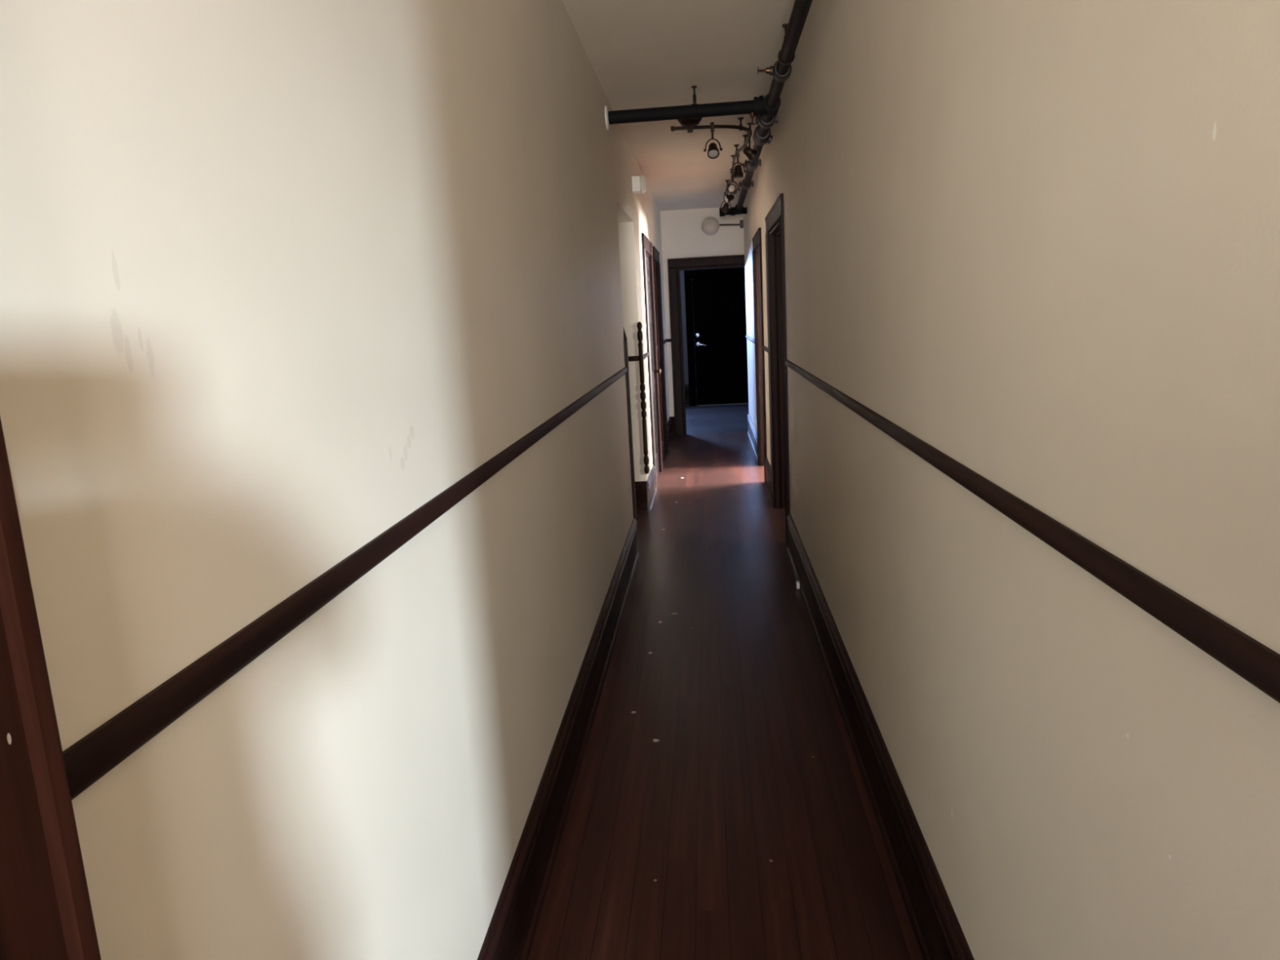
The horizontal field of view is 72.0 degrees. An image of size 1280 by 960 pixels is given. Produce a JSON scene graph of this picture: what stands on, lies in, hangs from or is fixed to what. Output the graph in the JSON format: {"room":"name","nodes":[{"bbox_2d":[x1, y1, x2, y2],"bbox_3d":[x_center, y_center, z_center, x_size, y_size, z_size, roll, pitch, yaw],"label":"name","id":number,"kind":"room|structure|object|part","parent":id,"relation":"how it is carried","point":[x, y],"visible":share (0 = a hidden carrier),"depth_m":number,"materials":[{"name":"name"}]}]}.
{"room":"hallway","nodes":[
{"label":"hallway","id":0,"kind":"room"},
{"bbox_2d":[0,0,669,959],"bbox_3d":[-0.293,-0.506,3.616,0.130,2.690,14.430,-2,11,5],"label":"wall","id":1,"kind":"structure","parent":0,"point":[277,277],"depth_m":1.13,"materials":[{"name":"beige paint"}]},
{"bbox_2d":[0,417,101,959],"bbox_3d":[-0.522,0.434,0.139,0.179,2.150,1.112,-2,11,5],"label":"door","id":2,"kind":"structure","parent":1,"relation":"in","point":[46,910],"depth_m":0.62,"materials":[{"name":"brown wood"}]},
{"bbox_2d":[62,366,627,799],"bbox_3d":[-0.261,-0.222,3.026,0.012,0.037,4.828,-2,11,5],"label":"trim","id":3,"kind":"structure","parent":1,"relation":"attached to","point":[93,756],"depth_m":0.94,"materials":[{"name":"brown wood"}]},
{"bbox_2d":[477,518,639,959],"bbox_3d":[-0.201,0.810,3.219,0.025,0.244,4.828,-2,11,5],"label":"baseboard","id":4,"kind":"structure","parent":1,"relation":"attached to","point":[511,931],"depth_m":2.56,"materials":[{"name":"brown wood"}]},
{"bbox_2d":[623,328,636,518],"bbox_3d":[-0.063,-0.346,5.448,0.023,1.191,0.036,-2,11,5],"label":"guard","id":5,"kind":"object","parent":1,"relation":"attached to","point":[625,340],"visible":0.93,"depth_m":5.44,"materials":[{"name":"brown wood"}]},
{"bbox_2d":[631,174,647,194],"bbox_3d":[-0.002,-2.156,6.428,0.107,0.136,0.136,-2,11,5],"label":"fire alarm","id":6,"kind":"object","parent":1,"relation":"attached to","point":[639,184],"visible":1,"depth_m":6.38,"materials":[{"name":"white plastic"}]},
{"bbox_2d":[636,321,649,474],"bbox_3d":[0.024,-0.610,6.634,0.042,1.150,0.042,-2,11,5],"label":"guard","id":7,"kind":"object","parent":1,"relation":"attached to","point":[642,395],"visible":1,"depth_m":6.62,"materials":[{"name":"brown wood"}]},
{"bbox_2d":[640,232,662,489],"bbox_3d":[0.072,-1.052,7.890,0.193,2.150,1.100,-2,11,5],"label":"door","id":8,"kind":"structure","parent":1,"relation":"in","point":[646,246],"depth_m":8.13,"materials":[{"name":"brown wood"}]},
{"bbox_3d":[0.164,-1.015,8.237,0.069,0.058,0.058,-2,11,5],"label":"knob","id":9,"kind":"part","parent":8,"relation":"part of","materials":[{"name":"silver metal"}]},
{"bbox_2d":[643,338,666,359],"bbox_3d":[0.165,-1.299,8.647,0.012,0.037,4.210,-2,11,5],"label":"trim","id":10,"kind":"structure","parent":1,"relation":"attached to","point":[645,355],"depth_m":7.19,"materials":[{"name":"brown wood"}]},
{"bbox_2d":[646,416,671,511],"bbox_3d":[0.225,-0.267,8.840,0.025,0.244,4.210,-2,11,5],"label":"baseboard","id":11,"kind":"structure","parent":1,"relation":"attached to","point":[651,482],"depth_m":7.22,"materials":[{"name":"brown wood"}]},
{"bbox_2d":[652,245,668,461],"bbox_3d":[0.156,-1.315,9.267,0.152,2.150,0.970,-2,11,5],"label":"door","id":12,"kind":"structure","parent":1,"relation":"in","point":[655,254],"depth_m":9.51,"materials":[{"name":"brown wood"}]},
{"bbox_2d":[680,270,688,384],"bbox_3d":[0.149,-2.192,12.474,4.800,2.690,3.620,-2,11,5],"label":"wall","id":13,"kind":"structure","parent":0,"point":[682,273],"depth_m":14.08,"materials":[{"name":"paint"}]},
{"bbox_2d":[684,384,689,406],"bbox_3d":[-0.568,-1.321,14.375,2.735,0.354,0.030,-2,11,5],"label":"baseboard","id":14,"kind":"structure","parent":13,"relation":"attached to","point":[686,386],"depth_m":14.26,"materials":[{"name":"brown wood"}]},
{"bbox_2d":[684,266,748,406],"bbox_3d":[1.298,-2.288,14.108,1.095,2.160,0.173,-2,11,5],"label":"door","id":15,"kind":"structure","parent":13,"relation":"in","point":[717,330],"depth_m":14.08,"materials":[{"name":"black wood"}]},
{"bbox_3d":[0.981,-2.172,14.093,0.164,0.066,0.053,-2,11,5],"label":"handle","id":16,"kind":"part","parent":15,"relation":"part of","materials":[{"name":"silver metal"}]},
{"bbox_2d":[561,0,813,211],"bbox_3d":[0.684,-2.251,5.015,7.100,0.120,18.230,-2,11,5],"label":"ceiling","id":17,"kind":"structure","parent":0,"point":[642,54],"depth_m":4.37,"materials":[{"name":"paint"}]},
{"bbox_2d":[671,117,710,133],"bbox_3d":[0.300,-2.177,5.299,0.236,0.090,0.416,-2,11,5],"label":"track light","id":18,"kind":"object","parent":17,"relation":"attached to","point":[690,125],"depth_m":5.48,"materials":[{"name":"black metal"}]},
{"bbox_2d":[604,0,813,216],"bbox_3d":[0.316,-2.049,4.956,0.974,0.216,9.285,-2,11,5],"label":"pipe","id":19,"kind":"object","parent":17,"relation":"attached to","point":[767,107],"visible":0.96,"depth_m":4.73,"materials":[{"name":"black metal"}]},
{"bbox_3d":[0.295,-2.035,4.754,0.081,0.168,0.032,-2,11,5],"label":"hanger rod","id":20,"kind":"part","parent":19,"relation":"part of","materials":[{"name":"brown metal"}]},
{"bbox_3d":[0.631,-1.876,3.799,0.073,0.162,0.032,-2,11,5],"label":"hanger rod","id":21,"kind":"part","parent":19,"relation":"part of","materials":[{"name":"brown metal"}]},
{"bbox_2d":[703,117,757,203],"bbox_3d":[0.679,-2.409,6.863,0.385,0.251,3.468,-2,11,5],"label":"track light","id":22,"kind":"object","parent":17,"relation":"attached to","point":[713,153],"depth_m":5.75,"materials":[{"name":"black metal"}]},
{"bbox_3d":[0.454,-2.128,5.523,0.099,0.217,0.094,7,15,44],"label":"spotlight","id":23,"kind":"part","parent":22,"relation":"part of","materials":[{"name":"black metal"}]},
{"bbox_2d":[720,191,731,213],"bbox_3d":[0.852,-2.770,8.800,0.095,0.204,0.099,-11,14,-38],"label":"spotlight","id":24,"kind":"object","parent":22,"relation":"attached to","point":[725,209],"visible":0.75,"depth_m":8.79,"materials":[{"name":"black metal"}]},
{"bbox_3d":[0.814,-2.632,8.061,0.104,0.199,0.080,-9,12,-28],"label":"spotlight","id":25,"kind":"part","parent":22,"relation":"part of","materials":[{"name":"black metal"}]},
{"bbox_3d":[0.793,-2.536,7.520,0.090,0.185,0.097,6,14,40],"label":"spotlight","id":26,"kind":"part","parent":22,"relation":"part of","materials":[{"name":"black metal"}]},
{"bbox_3d":[0.720,-2.330,6.484,0.108,0.202,0.076,-8,12,-26],"label":"spotlight","id":27,"kind":"part","parent":22,"relation":"part of","materials":[{"name":"black metal"}]},
{"bbox_3d":[0.720,-2.188,5.751,0.093,0.209,0.102,6,14,41],"label":"spotlight","id":28,"kind":"part","parent":22,"relation":"part of","materials":[{"name":"black metal"}]},
{"bbox_2d":[660,206,744,416],"bbox_3d":[0.798,-1.893,10.701,1.236,2.690,0.130,-2,11,5],"label":"wall","id":29,"kind":"structure","parent":0,"point":[682,235],"depth_m":10.46,"materials":[{"name":"beige paint"}]},
{"bbox_2d":[670,416,675,436],"bbox_3d":[0.400,-0.661,10.888,0.061,0.244,0.025,-2,11,5],"label":"baseboard","id":30,"kind":"structure","parent":29,"relation":"attached to","point":[673,425],"depth_m":10.88,"materials":[{"name":"brown wood"}]},
{"bbox_2d":[667,254,744,435],"bbox_3d":[0.857,-1.620,10.737,0.945,2.135,0.152,-2,11,5],"label":"door frame","id":31,"kind":"structure","parent":29,"relation":"in","point":[675,266],"depth_m":10.62,"materials":[{"name":"brown wood"}]},
{"bbox_2d":[701,217,719,235],"bbox_3d":[0.829,-2.991,10.371,0.210,0.210,0.099,-2,11,5],"label":"bell","id":32,"kind":"object","parent":29,"relation":"attached to","point":[710,225],"visible":1,"depth_m":10.34,"materials":[{"name":"white metal"}]},
{"bbox_2d":[719,219,743,228],"bbox_3d":[1.077,-3.008,10.379,0.280,0.090,0.040,-2,11,5],"label":"conduit","id":33,"kind":"object","parent":29,"relation":"attached to","point":[741,221],"visible":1,"depth_m":10.38,"materials":[{"name":"black metal"}]},
{"bbox_2d":[528,403,923,959],"bbox_3d":[0.828,0.508,5.533,7.100,0.120,18.230,-2,11,5],"label":"floor","id":34,"kind":"structure","parent":0,"point":[721,808],"depth_m":2.91,"materials":[{"name":"brown wood"}]},
{"bbox_2d":[742,0,1279,959],"bbox_3d":[0.950,-0.903,5.386,0.130,2.690,10.630,-2,11,5],"label":"wall","id":35,"kind":"structure","parent":0,"point":[1038,241],"depth_m":1.23,"materials":[{"name":"beige paint"}]},
{"bbox_2d":[746,334,754,343],"bbox_3d":[1.200,-1.522,9.547,0.012,0.037,2.210,-2,11,5],"label":"trim","id":36,"kind":"structure","parent":35,"relation":"attached to","point":[748,337],"depth_m":9.49,"materials":[{"name":"brown wood"}]},
{"bbox_2d":[746,413,757,462],"bbox_3d":[1.247,-0.490,9.741,0.025,0.244,2.210,-2,11,5],"label":"baseboard","id":37,"kind":"structure","parent":35,"relation":"attached to","point":[752,433],"depth_m":9.65,"materials":[{"name":"brown wood"}]},
{"bbox_2d":[751,227,766,482],"bbox_3d":[1.143,-1.119,7.949,0.152,2.150,1.080,-2,11,5],"label":"door","id":38,"kind":"structure","parent":35,"relation":"in","point":[757,238],"depth_m":8.25,"materials":[{"name":"brown wood"}]},
{"bbox_2d":[762,345,768,352],"bbox_3d":[1.008,-1.037,7.015,0.012,0.037,0.800,-2,11,5],"label":"trim","id":39,"kind":"structure","parent":35,"relation":"attached to","point":[764,348],"depth_m":7.09,"materials":[{"name":"brown wood"}]},
{"bbox_2d":[764,457,771,503],"bbox_3d":[1.055,-0.004,7.209,0.025,0.244,0.800,-2,11,5],"label":"baseboard","id":40,"kind":"structure","parent":35,"relation":"attached to","point":[768,478],"depth_m":7.23,"materials":[{"name":"brown wood"}]},
{"bbox_2d":[764,193,790,547],"bbox_3d":[0.993,-0.740,5.975,0.152,2.150,1.350,-2,11,5],"label":"door","id":41,"kind":"structure","parent":35,"relation":"in","point":[775,220],"depth_m":6.42,"materials":[{"name":"brown wood"}]},
{"bbox_2d":[786,512,974,959],"bbox_3d":[0.733,0.811,2.954,0.025,0.244,5.190,-2,11,5],"label":"baseboard","id":42,"kind":"structure","parent":35,"relation":"attached to","point":[939,934],"depth_m":2.48,"materials":[{"name":"brown wood"}]},
{"bbox_2d":[795,581,799,589],"bbox_3d":[0.853,0.568,4.761,0.016,0.036,0.040,-2,11,5],"label":"clip","id":43,"kind":"object","parent":42,"relation":"attached to","point":[797,584],"visible":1,"depth_m":4.74,"materials":[{"name":"white plastic"}]},
{"bbox_2d":[785,359,1279,702],"bbox_3d":[0.686,-0.221,2.759,0.012,0.037,5.190,-2,11,5],"label":"trim","id":44,"kind":"structure","parent":35,"relation":"attached to","point":[1252,660],"depth_m":1.02,"materials":[{"name":"brown wood"}]},
{"bbox_3d":[-1.457,-0.906,6.073,2.563,2.690,1.480,-2,11,5],"label":"wall","id":45,"kind":"structure","parent":0,"visible":0},
{"bbox_2d":[628,355,639,361],"bbox_3d":[-1.274,-0.862,6.684,2.563,0.037,0.012,-2,11,5],"label":"trim","id":46,"kind":"structure","parent":45,"relation":"attached to","point":[630,357],"depth_m":6.58,"materials":[{"name":"brown wood"}]},
{"bbox_2d":[635,480,648,513],"bbox_3d":[-1.220,0.177,6.873,2.563,0.244,0.025,-2,11,5],"label":"baseboard","id":47,"kind":"structure","parent":45,"relation":"attached to","point":[641,490],"depth_m":6.77,"materials":[{"name":"brown wood"}]}
]}

